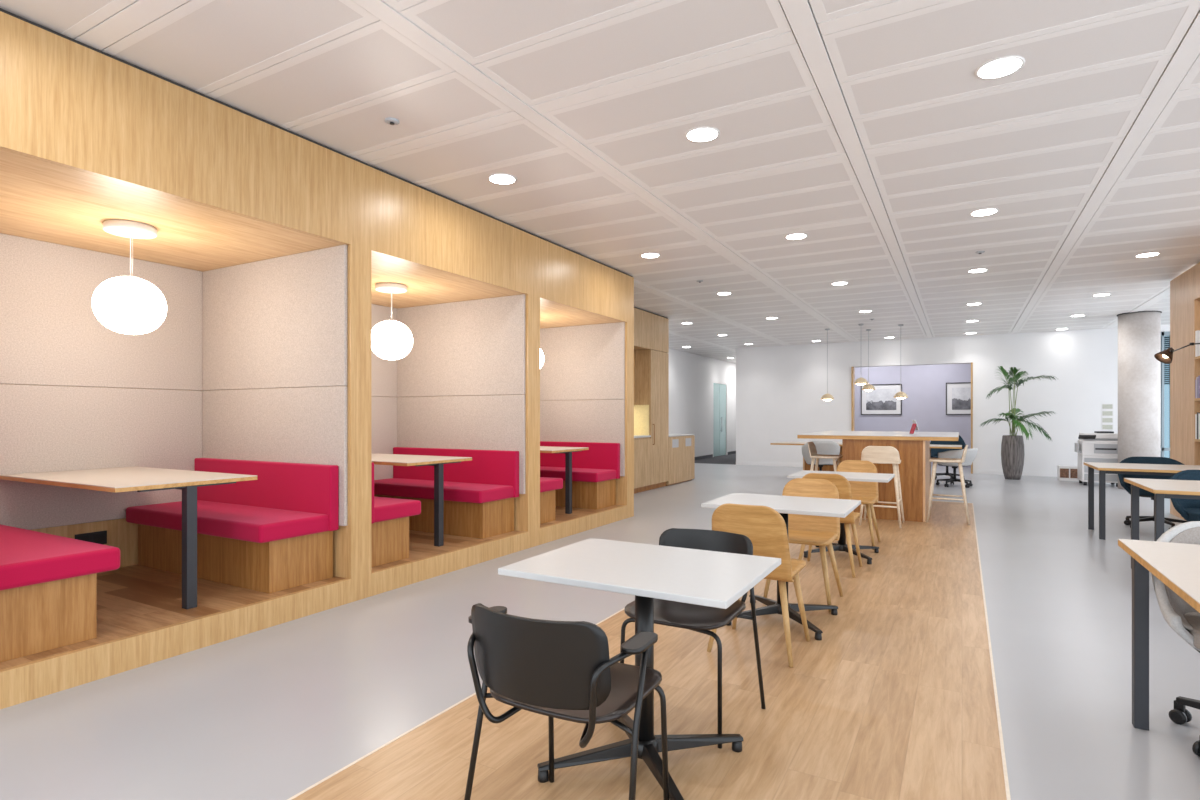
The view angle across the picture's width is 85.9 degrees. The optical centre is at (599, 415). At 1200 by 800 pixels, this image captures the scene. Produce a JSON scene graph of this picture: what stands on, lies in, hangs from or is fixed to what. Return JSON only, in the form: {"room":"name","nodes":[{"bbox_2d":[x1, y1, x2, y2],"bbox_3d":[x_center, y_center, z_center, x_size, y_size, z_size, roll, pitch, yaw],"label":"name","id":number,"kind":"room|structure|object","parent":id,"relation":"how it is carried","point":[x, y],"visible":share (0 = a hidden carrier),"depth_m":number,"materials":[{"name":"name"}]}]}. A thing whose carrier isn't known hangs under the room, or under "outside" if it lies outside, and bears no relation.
{"room":"common room","nodes":[
{"label":"common room","id":0,"kind":"room"},
{"bbox_2d":[0,0,1199,363],"bbox_3d":[3.948,-1.870,10.078,14.865,0.020,28.185,0,0,29],"label":"ceiling panels","id":1,"kind":"object","parent":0,"point":[329,73],"visible":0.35,"depth_m":4.18,"materials":[{"name":"white metal"}]},
{"bbox_2d":[385,118,398,124],"bbox_3d":[-1.311,-1.851,4.067,0.090,0.022,0.090,0,0,29],"label":"ceiling sensor","id":2,"kind":"object","parent":1,"relation":"attached to","point":[392,121],"visible":1,"depth_m":4.05,"materials":[{"name":"grey plastic"}]},
{"bbox_2d":[487,173,516,184],"bbox_3d":[-0.768,-1.858,5.064,0.230,0.008,0.230,0,0,29],"label":"recessed light","id":3,"kind":"object","parent":1,"relation":"attached to","point":[499,178],"visible":1,"depth_m":5.06,"materials":[{"name":"white"}]},
{"bbox_2d":[74,0,1199,357],"bbox_3d":[3.948,-1.868,10.078,14.864,0.024,28.414,0,0,29],"label":"grid","id":4,"kind":"object","parent":1,"relation":"attached to","point":[806,31],"visible":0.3,"depth_m":4.22,"materials":[{"name":"white metal"}]},
{"bbox_2d":[640,253,659,257],"bbox_3d":[0.583,-1.858,7.471,0.230,0.008,0.230,0,0,29],"label":"recessed light","id":5,"kind":"object","parent":1,"relation":"attached to","point":[645,255],"visible":1,"depth_m":7.46,"materials":[{"name":"white"}]},
{"bbox_2d":[685,127,719,142],"bbox_3d":[0.677,-1.858,4.264,0.230,0.008,0.230,0,0,29],"label":"recessed light","id":6,"kind":"object","parent":1,"relation":"attached to","point":[699,134],"visible":1,"depth_m":4.25,"materials":[{"name":"white"}]},
{"bbox_2d":[785,233,807,239],"bbox_3d":[2.032,-1.858,6.680,0.230,0.008,0.230,0,0,29],"label":"recessed light","id":7,"kind":"object","parent":1,"relation":"attached to","point":[796,236],"visible":1,"depth_m":6.67,"materials":[{"name":"white"}]},
{"bbox_2d":[821,329,833,400],"bbox_3d":[4.843,-1.089,13.737,0.276,1.534,0.276,0,0,29],"label":"dome pendant","id":8,"kind":"object","parent":1,"relation":"hanging from","point":[827,397],"visible":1,"depth_m":13.73,"materials":[{"name":"grey plastic"}]},
{"bbox_2d":[854,324,867,384],"bbox_3d":[5.275,-1.239,13.036,0.276,1.234,0.276,0,0,29],"label":"dome pendant","id":9,"kind":"object","parent":1,"relation":"hanging from","point":[860,381],"visible":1,"depth_m":12.96,"materials":[{"name":"grey plastic"}]},
{"bbox_2d":[862,329,874,390],"bbox_3d":[5.766,-1.194,13.850,0.276,1.324,0.276,0,0,29],"label":"dome pendant","id":10,"kind":"object","parent":1,"relation":"hanging from","point":[868,387],"visible":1,"depth_m":13.82,"materials":[{"name":"grey plastic"}]},
{"bbox_2d":[893,325,907,398],"bbox_3d":[6.124,-1.099,13.133,0.276,1.514,0.276,0,0,29],"label":"dome pendant","id":11,"kind":"object","parent":1,"relation":"hanging from","point":[900,395],"visible":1,"depth_m":13.06,"materials":[{"name":"grey plastic"}]},
{"bbox_2d":[967,268,987,272],"bbox_3d":[4.832,-1.858,8.251,0.230,0.008,0.230,0,0,29],"label":"recessed light","id":12,"kind":"object","parent":1,"relation":"attached to","point":[981,269],"visible":1,"depth_m":8.23,"materials":[{"name":"white"}]},
{"bbox_2d":[970,208,998,216],"bbox_3d":[3.505,-1.858,5.888,0.230,0.008,0.230,0,0,29],"label":"recessed light","id":13,"kind":"object","parent":1,"relation":"attached to","point":[987,211],"visible":1,"depth_m":5.88,"materials":[{"name":"white"}]},
{"bbox_2d":[975,56,1024,79],"bbox_3d":[2.135,-1.858,3.446,0.230,0.008,0.230,0,0,29],"label":"recessed light","id":14,"kind":"object","parent":1,"relation":"attached to","point":[1000,67],"visible":1,"depth_m":3.44,"materials":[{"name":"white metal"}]},
{"bbox_2d":[1135,252,1159,257],"bbox_3d":[6.316,-1.858,7.441,0.230,0.008,0.230,0,0,29],"label":"recessed light","id":15,"kind":"object","parent":1,"relation":"attached to","point":[1150,254],"visible":1,"depth_m":7.42,"materials":[{"name":"white"}]},
{"bbox_2d":[0,454,1199,799],"bbox_3d":[4.005,1.378,9.793,12.600,0.104,27.000,0,0,29],"label":"floor","id":16,"kind":"structure","parent":0,"point":[271,713],"depth_m":3.09,"materials":[{"name":"grey plastic"}]},
{"bbox_2d":[0,8,633,708],"bbox_3d":[-2.010,-0.264,6.082,1.860,3.188,6.740,0,0,29],"label":"surround","id":17,"kind":"object","parent":16,"relation":"on","point":[267,257],"visible":0.88,"depth_m":4.74,"materials":[{"name":"brown wood"}]},
{"bbox_2d":[0,524,119,662],"bbox_3d":[-3.417,0.757,3.589,1.708,0.810,0.585,0,0,29],"label":"bench","id":18,"kind":"object","parent":17,"relation":"on","point":[48,582],"visible":1,"depth_m":3.23,"materials":[{"name":"red fabric"}]},
{"bbox_2d":[0,524,119,590],"bbox_3d":[-3.416,0.757,3.609,1.690,0.120,0.550,0,0,29],"label":"seat cushion","id":19,"kind":"object","parent":18,"relation":"on","point":[29,559],"depth_m":3.29,"materials":[{"name":"fabric"}]},
{"bbox_2d":[75,530,106,543],"bbox_3d":[-3.765,0.912,4.774,0.016,0.100,0.200,0,0,29],"label":"power socket","id":20,"kind":"object","parent":17,"relation":"attached to","point":[100,537],"visible":0.66,"depth_m":4.79,"materials":[{"name":"black plastic"}]},
{"bbox_2d":[78,535,88,541],"bbox_3d":[-3.785,0.912,4.727,0.004,0.070,0.070,0,0,29],"label":"outlet","id":21,"kind":"object","parent":20,"relation":"attached to","point":[80,537],"depth_m":4.73,"materials":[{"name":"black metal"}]},
{"bbox_2d":[94,533,104,542],"bbox_3d":[-3.736,0.912,4.814,0.004,0.070,0.070,0,0,29],"label":"outlet","id":22,"kind":"object","parent":20,"relation":"attached to","point":[98,537],"depth_m":4.81,"materials":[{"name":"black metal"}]},
{"bbox_2d":[0,466,256,608],"bbox_3d":[-3.132,0.777,4.272,1.545,0.770,0.820,0,0,29],"label":"table","id":23,"kind":"object","parent":17,"relation":"on","point":[121,479],"visible":1,"depth_m":3.92,"materials":[{"name":"beige laminate"}]},
{"bbox_2d":[92,219,166,334],"bbox_3d":[-3.018,-0.875,4.145,0.390,0.697,0.390,0,0,29],"label":"globe pendant","id":24,"kind":"object","parent":17,"relation":"hanging from","point":[130,304],"visible":1,"depth_m":4.03,"materials":[{"name":"white glass"}]},
{"bbox_2d":[126,458,338,593],"bbox_3d":[-2.751,0.757,4.775,1.708,0.810,0.585,0,0,29],"label":"bench","id":25,"kind":"object","parent":17,"relation":"on","point":[273,532],"visible":0.9,"depth_m":4.58,"materials":[{"name":"red fabric"}]},
{"bbox_2d":[126,500,328,542],"bbox_3d":[-2.768,0.757,4.764,1.690,0.120,0.550,0,0,29],"label":"seat cushion","id":26,"kind":"object","parent":25,"relation":"on","point":[231,519],"depth_m":4.52,"materials":[{"name":"fabric"}]},
{"bbox_2d":[194,458,338,530],"bbox_3d":[-2.626,0.584,4.997,1.708,0.463,0.075,0,0,29],"label":"cushion","id":27,"kind":"object","parent":25,"relation":"on","point":[295,487],"depth_m":4.83,"materials":[{"name":"fabric"}]},
{"bbox_2d":[371,282,412,359],"bbox_3d":[-1.954,-0.875,6.039,0.390,0.697,0.390,0,0,29],"label":"globe pendant","id":28,"kind":"object","parent":17,"relation":"hanging from","point":[391,339],"visible":0.98,"depth_m":5.91,"materials":[{"name":"glass"}]},
{"bbox_2d":[371,462,420,566],"bbox_3d":[-2.345,0.757,5.499,1.708,0.810,0.585,0,0,29],"label":"bench","id":29,"kind":"object","parent":17,"relation":"on","point":[389,516],"visible":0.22,"depth_m":5.10,"materials":[{"name":"brown wood"}]},
{"bbox_2d":[371,462,373,523],"bbox_3d":[-2.470,0.584,5.276,1.708,0.463,0.075,0,0,29],"label":"cushion","id":30,"kind":"object","parent":29,"relation":"on","point":[372,464],"depth_m":4.87,"materials":[{"name":"fabric"}]},
{"bbox_2d":[374,496,420,522],"bbox_3d":[-2.344,0.757,5.518,1.690,0.120,0.550,0,0,29],"label":"seat cushion","id":31,"kind":"object","parent":29,"relation":"on","point":[386,510],"depth_m":5.15,"materials":[{"name":"fabric"}]},
{"bbox_2d":[371,453,471,546],"bbox_3d":[-2.086,0.777,6.136,1.545,0.770,0.820,0,0,29],"label":"table","id":32,"kind":"object","parent":17,"relation":"on","point":[438,462],"visible":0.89,"depth_m":5.76,"materials":[{"name":"beige laminate"}]},
{"bbox_2d":[374,447,518,538],"bbox_3d":[-1.696,0.757,6.654,1.708,0.810,0.585,0,0,29],"label":"bench","id":33,"kind":"object","parent":17,"relation":"on","point":[480,492],"visible":0.86,"depth_m":6.47,"materials":[{"name":"red fabric"}]},
{"bbox_2d":[374,478,513,502],"bbox_3d":[-1.713,0.757,6.643,1.690,0.120,0.550,0,0,29],"label":"seat cushion","id":34,"kind":"object","parent":33,"relation":"on","point":[455,490],"depth_m":6.42,"materials":[{"name":"fabric"}]},
{"bbox_2d":[393,447,518,497],"bbox_3d":[-1.571,0.584,6.877,1.708,0.463,0.075,0,0,29],"label":"cushion","id":35,"kind":"object","parent":33,"relation":"on","point":[488,467],"depth_m":6.70,"materials":[{"name":"fabric"}]},
{"bbox_2d":[540,349,543,367],"bbox_3d":[-0.884,-0.875,7.946,0.390,0.697,0.390,0,0,29],"label":"globe pendant","id":36,"kind":"object","parent":17,"relation":"hanging from","point":[541,352],"visible":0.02,"depth_m":7.88,"materials":[{"name":"glass"}]},
{"bbox_2d":[540,477,562,523],"bbox_3d":[-1.278,0.757,7.400,1.708,0.810,0.585,0,0,29],"label":"bench","id":37,"kind":"object","parent":17,"relation":"on","point":[548,485],"visible":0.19,"depth_m":7.05,"materials":[{"name":"brown wood"}]},
{"bbox_2d":[540,477,562,492],"bbox_3d":[-1.277,0.757,7.419,1.690,0.120,0.550,0,0,29],"label":"seat cushion","id":38,"kind":"object","parent":37,"relation":"on","point":[547,484],"depth_m":7.06,"materials":[{"name":"fabric"}]},
{"bbox_2d":[540,446,588,513],"bbox_3d":[-1.016,0.777,8.043,1.545,0.770,0.820,0,0,29],"label":"table","id":39,"kind":"object","parent":17,"relation":"on","point":[567,451],"visible":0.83,"depth_m":7.66,"materials":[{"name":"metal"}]},
{"bbox_2d":[540,441,619,508],"bbox_3d":[-0.623,0.757,8.567,1.708,0.810,0.585,0,0,29],"label":"bench","id":40,"kind":"object","parent":17,"relation":"on","point":[595,470],"visible":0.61,"depth_m":8.34,"materials":[{"name":"fabric"}]},
{"bbox_2d":[540,466,615,481],"bbox_3d":[-0.639,0.757,8.556,1.690,0.120,0.550,0,0,29],"label":"seat cushion","id":41,"kind":"object","parent":40,"relation":"on","point":[579,473],"depth_m":8.21,"materials":[{"name":"fabric"}]},
{"bbox_2d":[540,441,619,478],"bbox_3d":[-0.498,0.584,8.789,1.708,0.463,0.075,0,0,29],"label":"cushion","id":42,"kind":"object","parent":40,"relation":"on","point":[604,456],"depth_m":8.55,"materials":[{"name":"fabric"}]},
{"bbox_2d":[464,603,668,799],"bbox_3d":[-0.096,0.941,2.014,0.604,0.775,0.545,0,0,28],"label":"armchair","id":43,"kind":"object","parent":16,"relation":"on","point":[564,670],"visible":1,"depth_m":1.80,"materials":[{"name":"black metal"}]},
{"bbox_2d":[498,538,780,799],"bbox_3d":[0.169,0.943,2.457,0.870,0.766,0.680,0,0,29],"label":"cafe table","id":44,"kind":"object","parent":16,"relation":"on","point":[647,572],"visible":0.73,"depth_m":2.40,"materials":[{"name":"white laminate"}]},
{"bbox_2d":[634,437,650,493],"bbox_3d":[0.218,0.853,11.156,0.860,0.955,1.270,0,0,29],"label":"base cabinet","id":45,"kind":"object","parent":16,"relation":"on","point":[642,446],"visible":0.34,"depth_m":11.20,"materials":[{"name":"brown wood"}]},
{"bbox_2d":[634,435,650,437],"bbox_3d":[0.229,0.360,11.150,0.845,0.030,1.270,0,0,29],"label":"countertop","id":46,"kind":"structure","parent":45,"relation":"on","point":[635,436],"depth_m":11.32,"materials":[{"name":"stone"}]},
{"bbox_2d":[634,405,648,434],"bbox_3d":[0.205,0.072,11.163,0.830,0.545,1.270,0,0,29],"label":"backsplash","id":47,"kind":"structure","parent":46,"relation":"on","point":[641,412],"depth_m":11.57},
{"bbox_2d":[287,501,1010,799],"bbox_3d":[1.212,1.328,4.085,2.179,0.008,14.312,0,0,29],"label":"trim","id":48,"kind":"structure","parent":16,"relation":"on","point":[985,608],"depth_m":2.78,"materials":[{"name":"metal"}]},
{"bbox_2d":[635,349,668,489],"bbox_3d":[0.743,0.070,12.054,0.897,2.520,0.810,0,0,29],"label":"tall cabinet","id":49,"kind":"object","parent":16,"relation":"on","point":[651,366],"visible":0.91,"depth_m":11.72,"materials":[{"name":"brown wood"}]},
{"bbox_2d":[634,350,634,404],"bbox_3d":[0.083,-0.695,11.232,0.550,0.990,1.270,0,0,29],"label":"upper cabinet","id":50,"kind":"object","parent":49,"relation":"attached to","point":[634,350],"visible":0.12,"depth_m":11.63,"materials":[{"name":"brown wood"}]},
{"bbox_2d":[634,307,668,352],"bbox_3d":[0.416,-1.526,11.509,0.860,0.665,2.080,0,0,29],"label":"bulkhead","id":51,"kind":"object","parent":49,"relation":"on","point":[651,330],"visible":0.33,"depth_m":11.49,"materials":[{"name":"brown wood"}]},
{"bbox_2d":[666,434,694,485],"bbox_3d":[1.309,0.853,12.988,0.770,0.955,1.366,0,0,29],"label":"base cabinet","id":52,"kind":"object","parent":16,"relation":"on","point":[681,446],"visible":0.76,"depth_m":12.76,"materials":[{"name":"brown wood"}]},
{"bbox_2d":[669,434,694,436],"bbox_3d":[1.309,0.385,12.988,0.770,0.020,1.366,0,0,29],"label":"countertop","id":53,"kind":"structure","parent":52,"relation":"on","point":[670,435],"depth_m":13.07,"materials":[{"name":"stone"}]},
{"bbox_2d":[620,528,765,747],"bbox_3d":[0.406,0.941,2.910,0.604,0.775,0.545,0,0,29],"label":"armchair","id":54,"kind":"object","parent":16,"relation":"on","point":[698,618],"visible":0.53,"depth_m":2.87,"materials":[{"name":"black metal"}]},
{"bbox_2d":[707,503,809,666],"bbox_3d":[0.912,0.903,3.699,0.480,0.853,0.548,0,0,29],"label":"chair","id":55,"kind":"object","parent":16,"relation":"on","point":[764,526],"visible":0.53,"depth_m":3.48,"materials":[{"name":"brown wood"}]},
{"bbox_2d":[701,493,860,639],"bbox_3d":[1.191,0.943,4.205,0.870,0.766,0.680,0,0,29],"label":"cafe table","id":56,"kind":"object","parent":16,"relation":"on","point":[784,505],"visible":0.7,"depth_m":4.16,"materials":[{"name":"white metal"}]},
{"bbox_2d":[763,478,842,612],"bbox_3d":[1.479,0.903,4.678,0.480,0.853,0.548,0,0,29],"label":"chair","id":57,"kind":"object","parent":16,"relation":"on","point":[821,531],"visible":0.72,"depth_m":4.78,"materials":[{"name":"brown wood"}]},
{"bbox_2d":[802,441,839,470],"bbox_3d":[4.289,0.899,12.536,0.706,0.861,0.665,0,0,15],"label":"tub chair","id":58,"kind":"object","parent":16,"relation":"on","point":[822,447],"visible":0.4,"depth_m":12.26,"materials":[{"name":"grey fabric"}]},
{"bbox_2d":[806,461,832,463],"bbox_3d":[4.298,0.882,12.569,0.540,0.075,0.550,0,0,15],"label":"seat cushion","id":59,"kind":"object","parent":58,"relation":"on","point":[808,462],"depth_m":12.30,"materials":[{"name":"grey fabric"}]},
{"bbox_2d":[808,442,841,471],"bbox_3d":[3.117,0.845,8.915,0.478,0.967,0.478,0,0,29],"label":"bar stool","id":60,"kind":"object","parent":16,"relation":"on","point":[811,446],"visible":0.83,"depth_m":8.86,"materials":[{"name":"brown wood"}]},
{"bbox_2d":[798,473,862,577],"bbox_3d":[1.987,0.903,5.584,0.480,0.853,0.548,0,0,29],"label":"chair","id":61,"kind":"object","parent":16,"relation":"on","point":[842,484],"visible":0.29,"depth_m":5.35,"materials":[{"name":"brown wood"}]},
{"bbox_2d":[787,470,894,563],"bbox_3d":[2.309,0.943,6.158,0.870,0.766,0.680,0,0,29],"label":"cafe table","id":62,"kind":"object","parent":16,"relation":"on","point":[841,545],"visible":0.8,"depth_m":6.11,"materials":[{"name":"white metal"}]},
{"bbox_2d":[836,460,880,549],"bbox_3d":[2.639,0.903,6.715,0.480,0.853,0.548,0,0,29],"label":"chair","id":63,"kind":"object","parent":16,"relation":"on","point":[867,492],"visible":0.53,"depth_m":6.83,"materials":[{"name":"brown wood"}]},
{"bbox_2d":[770,442,961,482],"bbox_3d":[5.301,0.948,13.021,3.500,0.765,0.840,0,0,29],"label":"meeting table","id":64,"kind":"object","parent":16,"relation":"on","point":[806,466],"visible":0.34,"depth_m":13.15,"materials":[{"name":"beige laminate"}]},
{"bbox_2d":[797,431,958,521],"bbox_3d":[4.149,0.789,9.425,1.910,1.074,2.600,0,0,29],"label":"bar table","id":65,"kind":"object","parent":16,"relation":"on","point":[913,449],"visible":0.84,"depth_m":8.23,"materials":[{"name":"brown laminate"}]},
{"bbox_2d":[910,420,918,433],"bbox_3d":[4.393,0.152,9.018,0.088,0.194,0.140,0,0,9],"label":"booklet","id":66,"kind":"object","parent":65,"relation":"on","point":[914,427],"visible":1,"depth_m":8.99,"materials":[{"name":"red paper"}]},
{"bbox_2d":[859,446,904,527],"bbox_3d":[3.466,0.845,7.934,0.478,0.967,0.478,0,0,29],"label":"bar stool","id":67,"kind":"object","parent":16,"relation":"on","point":[874,454],"visible":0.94,"depth_m":7.76,"materials":[{"name":"brown wood"}]},
{"bbox_2d":[926,445,969,524],"bbox_3d":[4.392,0.845,8.142,0.478,0.967,0.478,0,0,29],"label":"bar stool","id":68,"kind":"object","parent":16,"relation":"on","point":[934,460],"visible":1,"depth_m":8.04,"materials":[{"name":"brown wood"}]},
{"bbox_2d":[930,435,965,479],"bbox_3d":[7.263,0.845,13.492,0.706,0.971,0.665,0,0,29],"label":"office chair","id":69,"kind":"object","parent":16,"relation":"on","point":[934,451],"visible":0.33,"depth_m":13.67,"materials":[{"name":"blue fabric"}]},
{"bbox_2d":[936,448,977,487],"bbox_3d":[6.734,0.966,12.207,0.706,0.728,0.665,0,0,-34],"label":"tub chair","id":70,"kind":"object","parent":16,"relation":"on","point":[971,454],"visible":0.85,"depth_m":12.00,"materials":[{"name":"grey fabric"}]},
{"bbox_2d":[937,462,971,465],"bbox_3d":[6.715,0.882,12.236,0.540,0.075,0.550,0,0,-34],"label":"seat cushion","id":71,"kind":"object","parent":70,"relation":"on","point":[939,463],"depth_m":12.03,"materials":[{"name":"grey fabric"}]},
{"bbox_2d":[980,366,1055,479],"bbox_3d":[8.865,0.125,13.482,1.445,2.411,0.996,0,0,-1],"label":"potted palm","id":72,"kind":"object","parent":16,"relation":"on","point":[1012,445],"visible":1,"depth_m":13.47,"materials":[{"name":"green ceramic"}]},
{"bbox_2d":[1057,465,1078,480],"bbox_3d":[9.675,1.180,13.316,0.360,0.300,0.244,0,0,29],"label":"box","id":73,"kind":"object","parent":16,"relation":"on","point":[1064,472],"visible":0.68,"depth_m":13.23,"materials":[{"name":"cardboard"}]},
{"bbox_2d":[1074,431,1117,486],"bbox_3d":[9.600,0.812,12.446,0.660,1.035,0.697,0,0,29],"label":"printer","id":74,"kind":"object","parent":16,"relation":"on","point":[1098,446],"visible":0.7,"depth_m":12.26,"materials":[{"name":"white plastic"}]},
{"bbox_2d":[1074,443,1080,452],"bbox_3d":[9.362,0.620,12.635,0.060,0.180,0.400,0,0,29],"label":"tray","id":75,"kind":"object","parent":74,"relation":"on","point":[1077,446],"depth_m":12.60,"materials":[{"name":"grey plastic"}]},
{"bbox_2d":[1094,444,1117,453],"bbox_3d":[9.558,0.620,12.188,0.360,0.180,0.007,0,0,29],"label":"tray","id":76,"kind":"object","parent":74,"relation":"on","point":[1098,448],"depth_m":12.18,"materials":[{"name":"grey plastic"}]},
{"bbox_2d":[1084,462,1199,539],"bbox_3d":[6.037,0.940,7.013,1.135,0.780,0.940,0,0,29],"label":"desk","id":77,"kind":"object","parent":16,"relation":"on","point":[1104,468],"visible":1,"depth_m":6.95,"materials":[{"name":"beige laminate"}]},
{"bbox_2d":[1118,457,1187,528],"bbox_3d":[6.575,0.914,7.628,0.706,0.831,0.665,0,0,29],"label":"tub chair","id":78,"kind":"object","parent":16,"relation":"on","point":[1136,460],"visible":0.25,"depth_m":7.78,"materials":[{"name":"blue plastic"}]},
{"bbox_2d":[1129,485,1153,495],"bbox_3d":[6.558,0.882,7.598,0.540,0.075,0.550,0,0,29],"label":"seat cushion","id":79,"kind":"object","parent":78,"relation":"on","point":[1142,492],"depth_m":7.47,"materials":[{"name":"blue fabric"}]},
{"bbox_2d":[1118,539,1199,730],"bbox_3d":[2.671,0.940,1.889,1.590,0.780,1.410,0,0,29],"label":"desk","id":80,"kind":"object","parent":16,"relation":"on","point":[1177,565],"visible":1,"depth_m":2.73,"materials":[{"name":"beige laminate"}]},
{"bbox_2d":[1124,478,1199,568],"bbox_3d":[4.905,0.940,5.005,1.145,0.780,1.030,0,0,29],"label":"desk","id":81,"kind":"object","parent":16,"relation":"on","point":[1161,488],"visible":0.62,"depth_m":5.03,"materials":[{"name":"beige laminate"}]},
{"bbox_2d":[1151,521,1199,756],"bbox_3d":[2.647,0.899,2.551,0.706,0.861,0.665,0,0,29],"label":"tub chair","id":82,"kind":"object","parent":16,"relation":"on","point":[1179,615],"visible":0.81,"depth_m":2.74,"materials":[{"name":"plastic"}]},
{"bbox_2d":[1184,612,1199,649],"bbox_3d":[2.630,0.882,2.520,0.540,0.075,0.550,0,0,29],"label":"seat cushion","id":83,"kind":"object","parent":82,"relation":"on","point":[1191,619],"depth_m":2.57,"materials":[{"name":"beige fabric"}]},
{"bbox_2d":[1169,470,1199,521],"bbox_3d":[5.483,0.914,5.684,0.706,0.831,0.665,0,0,29],"label":"tub chair","id":84,"kind":"object","parent":16,"relation":"on","point":[1189,509],"visible":0.48,"depth_m":5.92,"materials":[{"name":"blue fabric"}]},
{"bbox_2d":[1185,508,1199,520],"bbox_3d":[5.466,0.882,5.653,0.540,0.075,0.550,0,0,29],"label":"seat cushion","id":85,"kind":"object","parent":84,"relation":"on","point":[1191,514],"depth_m":5.68,"materials":[{"name":"blue fabric"}]},
{"bbox_2d":[1170,262,1199,520],"bbox_3d":[7.202,-0.255,7.356,0.400,3.170,3.120,0,0,29],"label":"bookshelf","id":86,"kind":"object","parent":16,"relation":"on","point":[1185,288],"visible":0.74,"depth_m":8.24,"materials":[{"name":"brown wood"}]},
{"bbox_2d":[1154,343,1199,363],"bbox_3d":[7.036,-0.775,7.826,0.201,0.231,0.850,0,0,17],"label":"lamp","id":87,"kind":"object","parent":86,"relation":"attached to","point":[1166,356],"visible":1,"depth_m":8.12,"materials":[{"name":"black metal"}]},
{"bbox_2d":[669,348,735,456],"bbox_3d":[2.845,-0.265,19.474,0.100,3.190,11.250,0,0,29],"label":"wall","id":88,"kind":"structure","parent":0,"point":[691,376],"depth_m":19.73,"materials":[{"name":"white paint"}]},
{"bbox_2d":[695,451,735,459],"bbox_3d":[3.493,1.280,18.881,1.610,0.100,10.850,0,0,29],"label":"baseboard","id":89,"kind":"structure","parent":88,"relation":"attached to","point":[730,452],"depth_m":20.30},
{"bbox_2d":[713,381,726,456],"bbox_3d":[3.991,0.100,21.411,0.082,2.460,1.450,0,0,29],"label":"door","id":90,"kind":"structure","parent":88,"relation":"in","point":[719,388],"depth_m":21.43,"materials":[{"name":"clear glass"}]},
{"bbox_2d":[855,363,970,467],"bbox_3d":[8.540,-0.265,17.310,8.350,3.190,0.150,0,0,29],"label":"wall","id":91,"kind":"structure","parent":0,"point":[924,385],"depth_m":17.23,"materials":[{"name":"purple paint"}]},
{"bbox_2d":[861,384,901,414],"bbox_3d":[7.702,-0.450,17.677,1.030,0.840,0.030,0,0,29],"label":"framed picture","id":92,"kind":"object","parent":91,"relation":"attached to","point":[879,401],"visible":0.95,"depth_m":17.66,"materials":[{"name":"paper"}]},
{"bbox_2d":[866,389,895,409],"bbox_3d":[7.703,-0.450,17.678,0.762,0.571,0.004,0,0,29],"label":"print","id":93,"kind":"object","parent":92,"relation":"attached to","point":[877,399],"depth_m":17.67},
{"bbox_2d":[946,382,970,414],"bbox_3d":[9.542,-0.450,16.645,1.090,0.840,0.030,0,0,29],"label":"framed picture","id":94,"kind":"object","parent":91,"relation":"attached to","point":[958,395],"visible":0.6,"depth_m":16.77,"materials":[{"name":"paper"}]},
{"bbox_2d":[952,387,970,409],"bbox_3d":[9.543,-0.450,16.645,0.807,0.571,0.004,0,0,29],"label":"print","id":95,"kind":"object","parent":94,"relation":"attached to","point":[961,396],"depth_m":16.74},
{"bbox_2d":[736,328,1117,472],"bbox_3d":[9.008,-0.265,18.338,8.540,3.190,6.400,0,0,29],"label":"wall","id":96,"kind":"structure","parent":0,"point":[780,390],"depth_m":14.86,"materials":[{"name":"white paint"}]},
{"bbox_2d":[736,461,1056,476],"bbox_3d":[7.438,1.285,15.541,8.540,0.090,0.015,0,0,29],"label":"baseboard","id":97,"kind":"structure","parent":96,"relation":"attached to","point":[1049,474],"depth_m":14.84,"materials":[{"name":"white paint"}]},
{"bbox_2d":[851,362,972,473],"bbox_3d":[7.515,0.048,15.638,2.630,2.565,0.290,0,0,29],"label":"trim","id":98,"kind":"structure","parent":96,"relation":"attached to","point":[852,368],"depth_m":16.14,"materials":[{"name":"brown wood"}]},
{"bbox_2d":[1102,424,1112,429],"bbox_3d":[10.762,0.235,13.679,0.200,0.130,0.008,0,0,29],"label":"notice","id":99,"kind":"object","parent":96,"relation":"attached to","point":[1104,426],"visible":1,"depth_m":13.68,"materials":[{"name":"paper"}]},
{"bbox_2d":[1102,417,1112,422],"bbox_3d":[10.762,0.090,13.679,0.200,0.130,0.008,0,0,29],"label":"notice","id":100,"kind":"object","parent":96,"relation":"attached to","point":[1104,419],"visible":1,"depth_m":13.68,"materials":[{"name":"paper"}]},
{"bbox_2d":[1102,410,1112,415],"bbox_3d":[10.762,-0.055,13.679,0.200,0.130,0.008,0,0,29],"label":"notice","id":101,"kind":"object","parent":96,"relation":"attached to","point":[1104,412],"visible":1,"depth_m":13.68,"materials":[{"name":"paper"}]},
{"bbox_2d":[1102,403,1112,409],"bbox_3d":[10.762,-0.200,13.679,0.200,0.130,0.008,0,0,29],"label":"notice","id":102,"kind":"object","parent":96,"relation":"attached to","point":[1109,406],"visible":1,"depth_m":13.68,"materials":[{"name":"paper"}]},
{"bbox_2d":[1161,331,1169,457],"bbox_3d":[11.859,-0.195,13.028,1.630,3.050,0.090,0,0,29],"label":"window","id":103,"kind":"structure","parent":96,"relation":"in","point":[1165,336],"depth_m":13.18,"materials":[{"name":"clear glass"}]},
{"bbox_2d":[1001,435,1024,479],"bbox_3d":[8.691,0.870,13.585,0.421,0.920,0.421,0,0,29],"label":"planter","id":104,"kind":"object","parent":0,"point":[1012,446],"depth_m":13.43,"materials":[{"name":"grey ceramic"}]},
{"bbox_2d":[1118,312,1160,489],"bbox_3d":[9.783,-0.265,11.710,0.600,3.190,0.600,0,0,29],"label":"column","id":105,"kind":"structure","parent":0,"point":[1139,334],"depth_m":11.49,"materials":[{"name":"white paint"}]},
{"bbox_2d":[1161,325,1169,331],"bbox_3d":[11.984,-1.790,13.027,1.850,0.140,0.150,0,0,29],"label":"wall","id":106,"kind":"structure","parent":0,"point":[1164,328],"depth_m":13.18,"materials":[{"name":"white paint"}]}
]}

